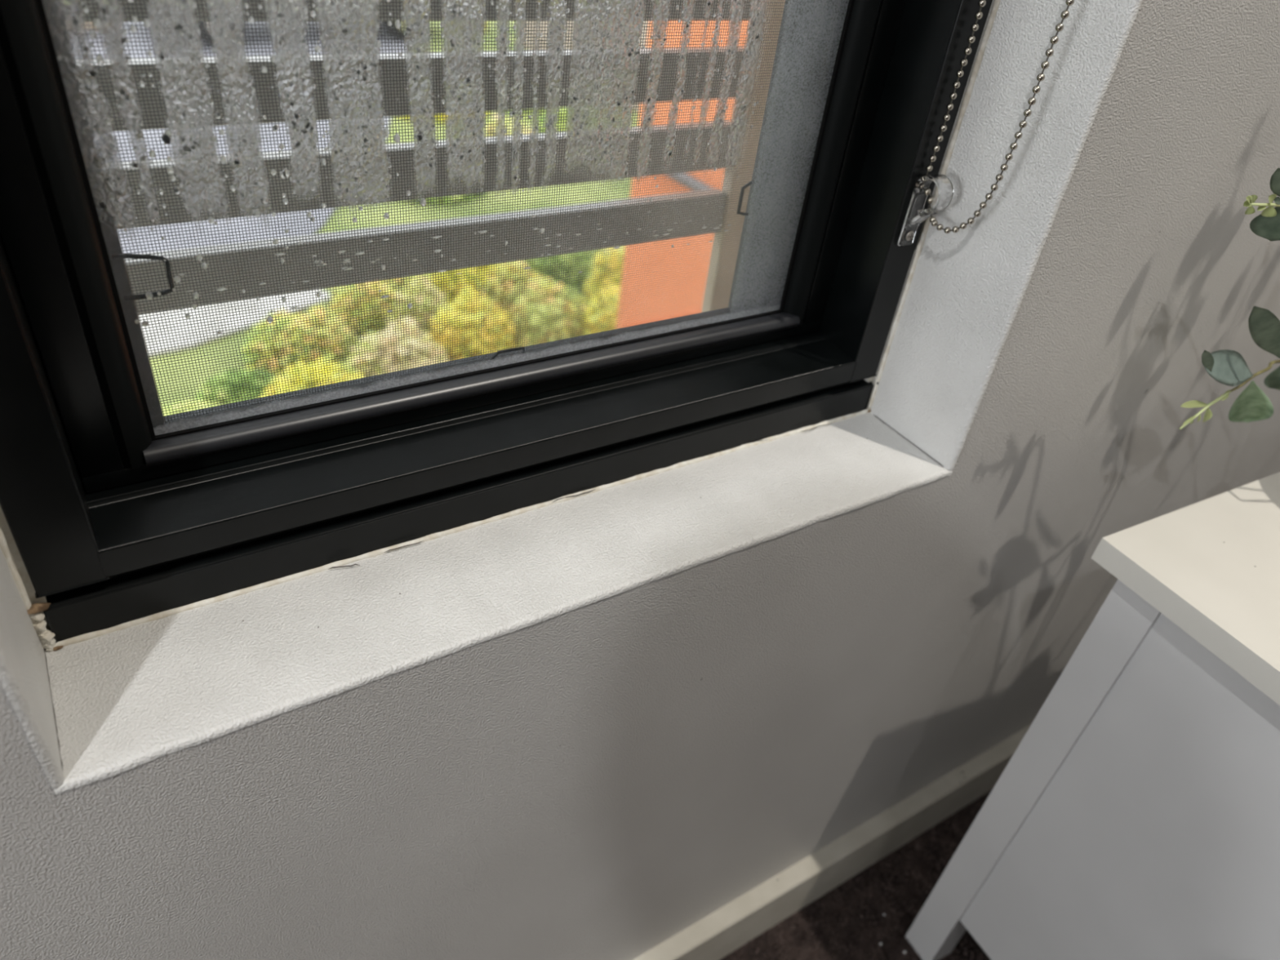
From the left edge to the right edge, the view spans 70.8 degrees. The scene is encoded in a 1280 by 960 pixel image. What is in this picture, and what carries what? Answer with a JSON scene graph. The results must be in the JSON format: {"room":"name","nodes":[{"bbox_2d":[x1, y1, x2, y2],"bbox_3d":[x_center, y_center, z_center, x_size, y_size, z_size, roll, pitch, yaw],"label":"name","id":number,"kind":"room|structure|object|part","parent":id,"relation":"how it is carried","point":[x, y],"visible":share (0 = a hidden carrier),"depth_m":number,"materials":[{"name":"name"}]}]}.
{"room":"bedroom","nodes":[
{"label":"bedroom","id":0,"kind":"room"},
{"bbox_2d":[0,0,1279,959],"bbox_3d":[-0.348,0.531,0.730,3.100,4.850,0.166,-16,43,-29],"label":"wall","id":1,"kind":"structure","parent":0,"point":[589,726],"depth_m":0.52,"materials":[{"name":"paint"}]},
{"bbox_3d":[-0.054,0.011,0.516,0.504,0.005,0.166,-16,43,-29],"label":"window sill","id":2,"kind":"part","parent":1,"relation":"part of","materials":[{"name":"paint"}]},
{"bbox_2d":[0,0,1000,771],"bbox_3d":[-0.009,-0.288,0.284,0.501,0.761,0.147,-16,43,-29],"label":"window","id":3,"kind":"structure","parent":1,"relation":"in","point":[110,521],"depth_m":0.42,"materials":[{"name":"black"}]},
{"bbox_2d":[42,0,848,432],"bbox_3d":[-0.044,-0.331,0.327,0.443,0.690,0.016,-16,43,-29],"label":"flyscreen","id":4,"kind":"object","parent":3,"relation":"attached to","point":[812,81],"visible":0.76,"depth_m":0.48,"materials":[{"name":"grey fabric"}]},
{"bbox_3d":[-0.083,-0.067,0.532,0.443,0.016,0.010,-16,43,-29],"label":"screen rail","id":5,"kind":"part","parent":4,"relation":"part of","materials":[{"name":"black metal"}]},
{"bbox_3d":[-0.030,-0.323,0.306,0.378,0.655,0.001,-16,43,-29],"label":"glass pane","id":6,"kind":"part","parent":3,"relation":"part of","materials":[{"name":"clear glass"}]},
{"bbox_3d":[-0.068,-0.057,0.509,0.436,0.009,0.022,-16,43,-29],"label":"sash rail","id":7,"kind":"part","parent":3,"relation":"part of","materials":[{"name":"black metal"}]},
{"bbox_3d":[-0.067,-0.020,0.526,0.488,0.029,0.076,-16,43,-29],"label":"sub sill","id":8,"kind":"part","parent":3,"relation":"part of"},
{"bbox_3d":[-0.064,-0.039,0.512,0.440,0.021,0.075,-16,43,-29],"label":"frame rail","id":9,"kind":"part","parent":3,"relation":"part of","materials":[{"name":"black metal"}]},
{"bbox_2d":[897,173,953,246],"bbox_3d":[0.167,-0.155,0.525,0.012,0.046,0.021,-16,43,-29],"label":"clip","id":10,"kind":"object","parent":3,"relation":"attached to","point":[916,214],"visible":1,"depth_m":0.52,"materials":[{"name":"clear plastic"}]},
{"bbox_3d":[0.162,-0.156,0.534,0.012,0.035,0.003,-16,43,-29],"label":"plate","id":11,"kind":"part","parent":10,"relation":"part of","materials":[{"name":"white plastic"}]},
{"bbox_3d":[0.044,-0.557,0.055,0.473,0.041,0.041,-16,43,-29],"label":"roller blind","id":12,"kind":"object","parent":3,"relation":"attached to","visible":0},
{"bbox_2d":[920,0,1074,233],"bbox_3d":[0.207,-0.377,0.341,0.005,0.592,0.067,-17,44,-29],"label":"chain","id":13,"kind":"object","parent":12,"relation":"hanging from","point":[1064,14],"visible":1,"depth_m":0.48,"materials":[{"name":"grey metal"}]},
{"bbox_2d":[633,724,1031,959],"bbox_3d":[-0.294,0.534,0.636,3.100,0.069,0.017,-16,43,-29],"label":"baseboard","id":14,"kind":"structure","parent":1,"relation":"attached to","point":[732,926],"depth_m":0.90,"materials":[{"name":"paint"}]},
{"bbox_2d":[720,789,992,959],"bbox_3d":[0.457,1.396,-0.245,3.100,0.075,2.900,-16,43,-29],"label":"floor","id":15,"kind":"structure","parent":0,"point":[848,922],"depth_m":0.91,"materials":[{"name":"carpet"}]},
{"bbox_2d":[905,471,1279,959],"bbox_3d":[0.570,0.317,0.706,0.446,0.520,0.421,-14,42,-26],"label":"base cabinet","id":16,"kind":"object","parent":15,"relation":"on","point":[1136,815],"visible":1,"depth_m":0.62,"materials":[{"name":"paint"}]},
{"bbox_3d":[0.315,0.264,0.744,0.032,0.502,0.032,-14,42,-26],"label":"leg","id":17,"kind":"part","parent":16,"relation":"part of","materials":[{"name":"paint"}]},
{"bbox_3d":[0.398,0.330,0.600,0.014,0.414,0.315,-14,42,-26],"label":"panel","id":18,"kind":"part","parent":16,"relation":"part of","materials":[{"name":"paint"}]},
{"bbox_2d":[1179,168,1279,429],"bbox_3d":[0.457,-0.189,0.483,0.297,0.524,0.118,5,37,-4],"label":"eucalyptus","id":19,"kind":"object","parent":16,"relation":"on","point":[1228,367],"visible":1,"depth_m":0.57,"materials":[{"name":"green plant"}]},
{"bbox_3d":[0.458,-0.070,0.588,0.128,0.052,0.053,17,38,12],"label":"stem","id":20,"kind":"part","parent":19,"relation":"part of","materials":[{"name":"green plant"}]},
{"label":"outside","id":21,"kind":"structure","parent":0,"visible":0},
{"bbox_2d":[137,288,333,357],"bbox_3d":[-13.518,1.970,0.431,26.704,0.060,0.935,-17,43,-29],"label":"road","id":22,"kind":"structure","parent":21,"point":[319,290],"depth_m":6.38,"materials":[{"name":"grey asphalt"}]},
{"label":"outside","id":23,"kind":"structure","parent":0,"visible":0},
{"bbox_2d":[148,21,639,408],"bbox_3d":[-8.198,-11.394,19.008,70.000,0.060,44.830,-16,43,-29],"label":"lawn","id":24,"kind":"structure","parent":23,"point":[513,39],"depth_m":8.42,"materials":[{"name":"green plant"}]},
{"bbox_2d":[161,400,223,415],"bbox_3d":[-2.686,-0.341,5.332,0.618,0.197,0.472,-16,43,-29],"label":"shrub","id":25,"kind":"object","parent":24,"relation":"on","point":[186,402],"visible":0.09,"depth_m":5.35,"materials":[{"name":"green plant"}]},
{"bbox_2d":[194,368,273,404],"bbox_3d":[-2.521,-0.584,5.660,0.582,0.221,0.448,-16,43,-29],"label":"shrub","id":26,"kind":"object","parent":24,"relation":"on","point":[241,369],"visible":0.41,"depth_m":5.58,"materials":[{"name":"green plant"}]},
{"bbox_2d":[240,302,359,374],"bbox_3d":[-2.323,-1.005,6.152,0.810,0.338,0.637,-16,43,-29],"label":"shrub","id":27,"kind":"object","parent":24,"relation":"on","point":[326,310],"visible":0.56,"depth_m":6.05,"materials":[{"name":"green plant"}]},
{"bbox_2d":[260,355,363,397],"bbox_3d":[-2.045,-0.595,5.655,0.740,0.349,0.570,-16,43,-29],"label":"shrub","id":28,"kind":"object","parent":24,"relation":"on","point":[330,356],"visible":0.24,"depth_m":5.58,"materials":[{"name":"yellow plant"}]},
{"bbox_2d":[328,275,431,337],"bbox_3d":[-1.885,-1.416,6.630,0.888,0.508,0.680,-16,43,-29],"label":"shrub","id":29,"kind":"object","parent":24,"relation":"on","point":[410,277],"visible":0.38,"depth_m":6.50,"materials":[{"name":"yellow plant"}]},
{"bbox_2d":[346,317,448,377],"bbox_3d":[-1.638,-0.870,6.061,0.742,0.384,0.582,-16,43,-29],"label":"shrub","id":30,"kind":"object","parent":24,"relation":"on","point":[404,320],"visible":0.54,"depth_m":5.97,"materials":[{"name":"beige plant"}]},
{"bbox_2d":[383,274,448,336],"bbox_3d":[-1.606,-1.266,6.520,0.535,0.463,0.424,-16,43,-29],"label":"shrub","id":31,"kind":"object","parent":24,"relation":"on","point":[424,277],"visible":0.34,"depth_m":6.44,"materials":[{"name":"green plant"}]},
{"bbox_2d":[78,0,786,315],"bbox_3d":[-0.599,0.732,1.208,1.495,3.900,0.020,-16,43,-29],"label":"balcony railing","id":32,"kind":"object","parent":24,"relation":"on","point":[488,16],"visible":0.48,"depth_m":0.71,"materials":[{"name":"grey metal"}]},
{"bbox_3d":[-0.002,0.560,1.544,0.082,3.900,0.016,-16,43,-29],"label":"post","id":33,"kind":"part","parent":32,"relation":"part of","materials":[{"name":"grey metal"}]},
{"bbox_2d":[401,192,486,204],"bbox_3d":[-1.984,-3.036,8.777,1.074,0.472,0.862,-16,43,-29],"label":"shrub","id":34,"kind":"object","parent":24,"relation":"on","point":[462,197],"visible":0.02,"depth_m":8.64,"materials":[{"name":"green plant"}]},
{"bbox_2d":[400,111,490,123],"bbox_3d":[-2.404,-4.679,10.771,1.260,0.575,1.010,-16,43,-29],"label":"shrub","id":35,"kind":"object","parent":24,"relation":"on","point":[444,116],"visible":0.02,"depth_m":10.59,"materials":[{"name":"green plant"}]},
{"bbox_2d":[425,286,516,360],"bbox_3d":[-1.208,-1.127,6.414,0.746,0.462,0.585,-16,43,-29],"label":"shrub","id":36,"kind":"object","parent":24,"relation":"on","point":[475,291],"visible":0.57,"depth_m":6.34,"materials":[{"name":"yellow plant"}]},
{"bbox_2d":[422,261,520,313],"bbox_3d":[-1.305,-1.699,7.017,0.892,0.619,0.685,-16,43,-29],"label":"shrub","id":37,"kind":"object","parent":24,"relation":"on","point":[479,267],"visible":0.22,"depth_m":6.90,"materials":[{"name":"yellow plant"}]},
{"bbox_2d":[481,21,489,32],"bbox_3d":[-2.750,-7.475,14.448,0.658,0.499,0.549,-16,43,-29],"label":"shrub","id":38,"kind":"object","parent":24,"relation":"on","point":[484,28],"visible":0.02,"depth_m":14.55,"materials":[{"name":"green plant"}]},
{"bbox_2d":[484,115,532,137],"bbox_3d":[-1.451,-3.593,9.535,0.965,0.555,0.810,-16,43,-29],"label":"shrub","id":39,"kind":"object","parent":24,"relation":"on","point":[505,118],"visible":0.06,"depth_m":9.43,"materials":[{"name":"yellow plant"}]},
{"bbox_2d":[479,260,546,318],"bbox_3d":[-0.970,-1.465,6.862,0.597,0.507,0.480,-16,43,-29],"label":"shrub","id":40,"kind":"object","parent":24,"relation":"on","point":[508,264],"visible":0.31,"depth_m":6.78,"materials":[{"name":"green plant"}]},
{"bbox_2d":[507,107,547,113],"bbox_3d":[-1.404,-5.135,11.505,1.229,0.631,1.037,-16,43,-29],"label":"shrub","id":41,"kind":"object","parent":24,"relation":"on","point":[547,108],"visible":0.02,"depth_m":11.33,"materials":[{"name":"green plant"}]},
{"bbox_2d":[506,274,587,347],"bbox_3d":[-0.676,-1.267,6.663,0.724,0.501,0.592,-16,43,-29],"label":"shrub","id":42,"kind":"object","parent":24,"relation":"on","point":[542,282],"visible":0.45,"depth_m":6.57,"materials":[{"name":"green plant"}]},
{"bbox_2d":[531,106,568,133],"bbox_3d":[-0.789,-4.007,10.169,1.048,0.593,0.874,-16,43,-29],"label":"shrub","id":43,"kind":"object","parent":24,"relation":"on","point":[559,109],"visible":0.14,"depth_m":10.02,"materials":[{"name":"green plant"}]},
{"bbox_2d":[525,249,604,297],"bbox_3d":[-0.611,-1.853,7.290,0.803,0.686,0.641,-16,43,-29],"label":"shrub","id":44,"kind":"object","parent":24,"relation":"on","point":[587,252],"visible":0.32,"depth_m":7.22,"materials":[{"name":"green plant"}]},
{"bbox_2d":[522,20,648,114],"bbox_3d":[0.856,-7.829,12.715,4.500,3.900,4.200,-16,43,-29],"label":"house","id":45,"kind":"structure","parent":24,"relation":"on","point":[530,22],"depth_m":13.35,"materials":[{"name":"grey"}]},
{"bbox_2d":[576,284,620,334],"bbox_3d":[-0.161,-1.222,6.714,0.671,0.481,0.537,-16,43,-29],"label":"shrub","id":46,"kind":"object","parent":24,"relation":"on","point":[611,295],"visible":0.21,"depth_m":6.61,"materials":[{"name":"yellow plant"}]},
{"bbox_2d":[580,245,624,314],"bbox_3d":[-0.212,-1.574,7.087,0.558,0.579,0.436,-16,43,-29],"label":"shrub","id":47,"kind":"object","parent":24,"relation":"on","point":[614,251],"visible":0.25,"depth_m":6.98,"materials":[{"name":"yellow plant"}]},
{"bbox_2d":[616,20,749,328],"bbox_3d":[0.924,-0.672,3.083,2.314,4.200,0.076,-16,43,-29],"label":"building","id":48,"kind":"structure","parent":24,"relation":"on","point":[651,21],"depth_m":2.43,"materials":[{"name":"orange"}]},
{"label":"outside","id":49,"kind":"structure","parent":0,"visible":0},
{"bbox_2d":[85,21,407,253],"bbox_3d":[-16.838,-5.744,9.960,34.000,0.060,23.650,-16,43,-29],"label":"road","id":50,"kind":"structure","parent":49,"point":[137,22],"depth_m":8.85,"materials":[{"name":"grey asphalt"}]},
{"bbox_2d":[83,22,102,31],"bbox_3d":[-7.876,-6.188,11.405,2.115,0.978,0.070,-16,43,-29],"label":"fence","id":51,"kind":"object","parent":50,"relation":"on","point":[86,23],"visible":0.03,"depth_m":11.96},
{"bbox_2d":[197,21,406,46],"bbox_3d":[-4.968,-7.210,12.847,4.300,1.416,1.830,-21,46,-33],"label":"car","id":52,"kind":"object","parent":50,"relation":"on","point":[198,22],"visible":0.07,"depth_m":12.03,"materials":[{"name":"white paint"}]}
]}

